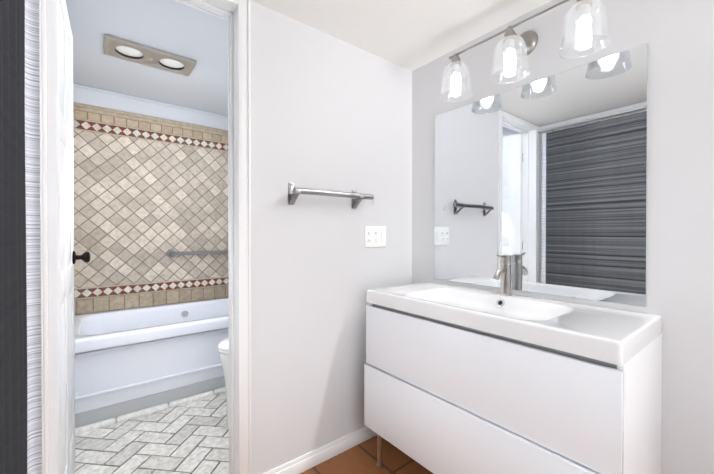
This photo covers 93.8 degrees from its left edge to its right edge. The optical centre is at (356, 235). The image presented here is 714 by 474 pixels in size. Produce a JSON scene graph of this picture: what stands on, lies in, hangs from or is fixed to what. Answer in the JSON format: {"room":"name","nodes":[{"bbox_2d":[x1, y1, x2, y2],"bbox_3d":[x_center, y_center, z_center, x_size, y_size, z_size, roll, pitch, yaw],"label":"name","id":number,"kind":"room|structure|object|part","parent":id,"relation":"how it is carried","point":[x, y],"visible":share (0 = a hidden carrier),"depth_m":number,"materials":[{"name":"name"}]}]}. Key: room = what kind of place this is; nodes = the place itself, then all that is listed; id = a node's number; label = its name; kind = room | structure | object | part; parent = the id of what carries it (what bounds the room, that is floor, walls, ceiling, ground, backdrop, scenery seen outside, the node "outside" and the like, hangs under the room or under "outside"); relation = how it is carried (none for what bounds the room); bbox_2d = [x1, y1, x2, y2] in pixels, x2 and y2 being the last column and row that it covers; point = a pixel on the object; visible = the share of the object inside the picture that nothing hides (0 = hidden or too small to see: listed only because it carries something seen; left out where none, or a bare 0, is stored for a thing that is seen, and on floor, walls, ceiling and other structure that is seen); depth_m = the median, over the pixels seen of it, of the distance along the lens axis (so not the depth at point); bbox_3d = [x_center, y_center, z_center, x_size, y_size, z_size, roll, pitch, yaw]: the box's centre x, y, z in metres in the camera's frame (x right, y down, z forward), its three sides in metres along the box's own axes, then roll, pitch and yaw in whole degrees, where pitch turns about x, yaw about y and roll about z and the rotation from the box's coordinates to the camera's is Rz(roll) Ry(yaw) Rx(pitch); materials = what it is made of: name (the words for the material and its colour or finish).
{"room":"bathroom","nodes":[
{"label":"bathroom","id":0,"kind":"room"},
{"bbox_2d":[65,0,227,115],"bbox_3d":[-1.128,-1.243,2.409,1.810,0.100,1.910,0,0,-38],"label":"ceiling","id":1,"kind":"structure","parent":0,"point":[184,30],"depth_m":2.12,"materials":[{"name":"paint"}]},
{"bbox_2d":[104,34,196,76],"bbox_3d":[-1.364,-1.180,2.217,0.500,0.022,0.250,0,0,-38],"label":"ceiling light","id":2,"kind":"object","parent":1,"relation":"in","point":[121,48],"visible":1,"depth_m":2.19,"materials":[{"name":"grey metal"}]},
{"bbox_2d":[73,83,228,315],"bbox_3d":[-1.679,-0.047,3.116,1.610,2.500,0.130,0,0,-38],"label":"tiled wall","id":3,"kind":"structure","parent":0,"point":[150,183],"depth_m":2.92,"materials":[{"name":"tile"}]},
{"bbox_2d":[166,248,227,257],"bbox_3d":[-1.466,0.162,3.183,0.605,0.080,0.070,0,0,-38],"label":"grab rail","id":4,"kind":"object","parent":3,"relation":"attached to","point":[171,253],"visible":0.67,"depth_m":3.10,"materials":[{"name":"silver metal"}]},
{"bbox_2d":[74,392,432,473],"bbox_3d":[-0.203,1.240,1.423,2.100,0.068,4.630,0,0,-38],"label":"floor","id":5,"kind":"structure","parent":0,"point":[190,438],"depth_m":1.88,"materials":[{"name":"tile"}]},
{"bbox_2d":[74,298,228,434],"bbox_3d":[-1.395,0.915,2.763,1.606,0.580,0.822,0,0,-38],"label":"bathtub","id":6,"kind":"object","parent":5,"relation":"on","point":[133,363],"visible":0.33,"depth_m":2.32,"materials":[{"name":"ceramic"}]},
{"bbox_2d":[217,337,228,427],"bbox_3d":[-0.543,0.732,2.317,0.806,0.952,0.450,0,0,-38],"label":"toilet","id":7,"kind":"object","parent":5,"relation":"on","point":[223,347],"visible":0.04,"depth_m":2.07,"materials":[{"name":"ceramic"}]},
{"bbox_2d":[364,254,661,473],"bbox_3d":[0.589,0.652,1.528,0.519,1.122,1.120,0,0,-38],"label":"bathroom vanity","id":8,"kind":"object","parent":5,"relation":"on","point":[464,380],"visible":1,"depth_m":1.23,"materials":[{"name":"white wood"}]},
{"bbox_2d":[493,254,511,295],"bbox_3d":[0.708,0.192,1.632,0.135,0.203,0.058,0,0,-38],"label":"faucet","id":9,"kind":"object","parent":8,"relation":"on","point":[505,270],"depth_m":1.63,"materials":[{"name":"silver metal"}]},
{"bbox_2d":[366,282,661,364],"bbox_3d":[0.593,0.327,1.529,0.509,0.066,1.120,0,0,-38],"label":"sink","id":10,"kind":"object","parent":8,"relation":"in","point":[612,336],"depth_m":1.26,"materials":[{"name":"ceramic"}]},
{"bbox_2d":[250,0,411,473],"bbox_3d":[-0.456,-0.038,1.655,2.000,2.500,0.120,0,0,-38],"label":"wall","id":11,"kind":"structure","parent":0,"point":[329,112],"depth_m":1.77,"materials":[{"name":"paint"}]},
{"bbox_2d":[46,0,89,473],"bbox_3d":[-1.299,0.085,1.486,0.156,2.234,0.649,0,0,-36],"label":"door","id":12,"kind":"structure","parent":11,"relation":"in","point":[62,257],"depth_m":1.29,"materials":[{"name":"paint"}]},
{"bbox_3d":[-1.462,0.112,1.708,0.156,0.068,0.101,0,0,-36],"label":"knob","id":13,"kind":"part","parent":12,"relation":"part of","materials":[{"name":"black metal"}]},
{"bbox_2d":[39,0,250,473],"bbox_3d":[-0.831,0.067,1.360,0.755,2.294,0.160,0,0,-38],"label":"door frame","id":14,"kind":"structure","parent":11,"relation":"attached to","point":[235,14],"depth_m":1.52,"materials":[{"name":"paint"}]},
{"bbox_2d":[263,426,376,473],"bbox_3d":[-0.075,1.171,1.875,1.058,0.080,0.017,0,0,-38],"label":"baseboard","id":15,"kind":"structure","parent":11,"relation":"attached to","point":[308,460],"depth_m":1.77,"materials":[{"name":"paint"}]},
{"bbox_2d":[288,182,373,208],"bbox_3d":[-0.121,-0.211,1.792,0.505,0.112,0.078,0,0,-38],"label":"towel rail","id":16,"kind":"object","parent":11,"relation":"attached to","point":[293,193],"visible":1,"depth_m":1.72,"materials":[{"name":"silver metal"}]},
{"bbox_2d":[365,225,385,246],"bbox_3d":[0.115,0.005,2.021,0.170,0.130,0.012,0,0,-38],"label":"electrical outlet plate","id":17,"kind":"object","parent":11,"relation":"attached to","point":[375,236],"visible":1,"depth_m":2.02,"materials":[{"name":"plastic"}]},
{"bbox_2d":[251,0,550,70],"bbox_3d":[0.425,-1.131,0.610,2.100,0.100,2.600,0,0,-38],"label":"ceiling","id":18,"kind":"structure","parent":0,"point":[411,35],"depth_m":1.69,"materials":[{"name":"paint"}]},
{"bbox_2d":[412,0,713,473],"bbox_3d":[1.173,-0.035,1.284,0.100,2.500,2.720,0,0,-38],"label":"wall","id":19,"kind":"structure","parent":0,"point":[677,36],"depth_m":1.24,"materials":[{"name":"paint"}]},
{"bbox_2d":[439,0,610,101],"bbox_3d":[0.733,-0.866,1.561,0.240,0.260,0.757,0,0,-38],"label":"sconce","id":20,"kind":"object","parent":19,"relation":"attached to","point":[523,45],"visible":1,"depth_m":1.50,"materials":[{"name":"clear glass"}]},
{"bbox_2d":[434,43,649,306],"bbox_3d":[0.793,-0.229,1.674,0.010,1.017,1.028,0,0,-38],"label":"mirror","id":21,"kind":"object","parent":19,"relation":"attached to","point":[542,183],"visible":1,"depth_m":1.53,"materials":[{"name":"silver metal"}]},
{"bbox_3d":[-0.360,0.023,-0.001,0.100,2.400,2.600,0,0,-38],"label":"wall","id":22,"kind":"structure","parent":0,"visible":0},
{"bbox_2d":[0,0,41,473],"bbox_3d":[-0.310,0.075,0.099,0.101,2.225,2.469,0,0,-38],"label":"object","id":23,"kind":"structure","parent":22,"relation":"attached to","point":[20,367],"depth_m":0.94,"materials":[{"name":"fabric"}]}
]}

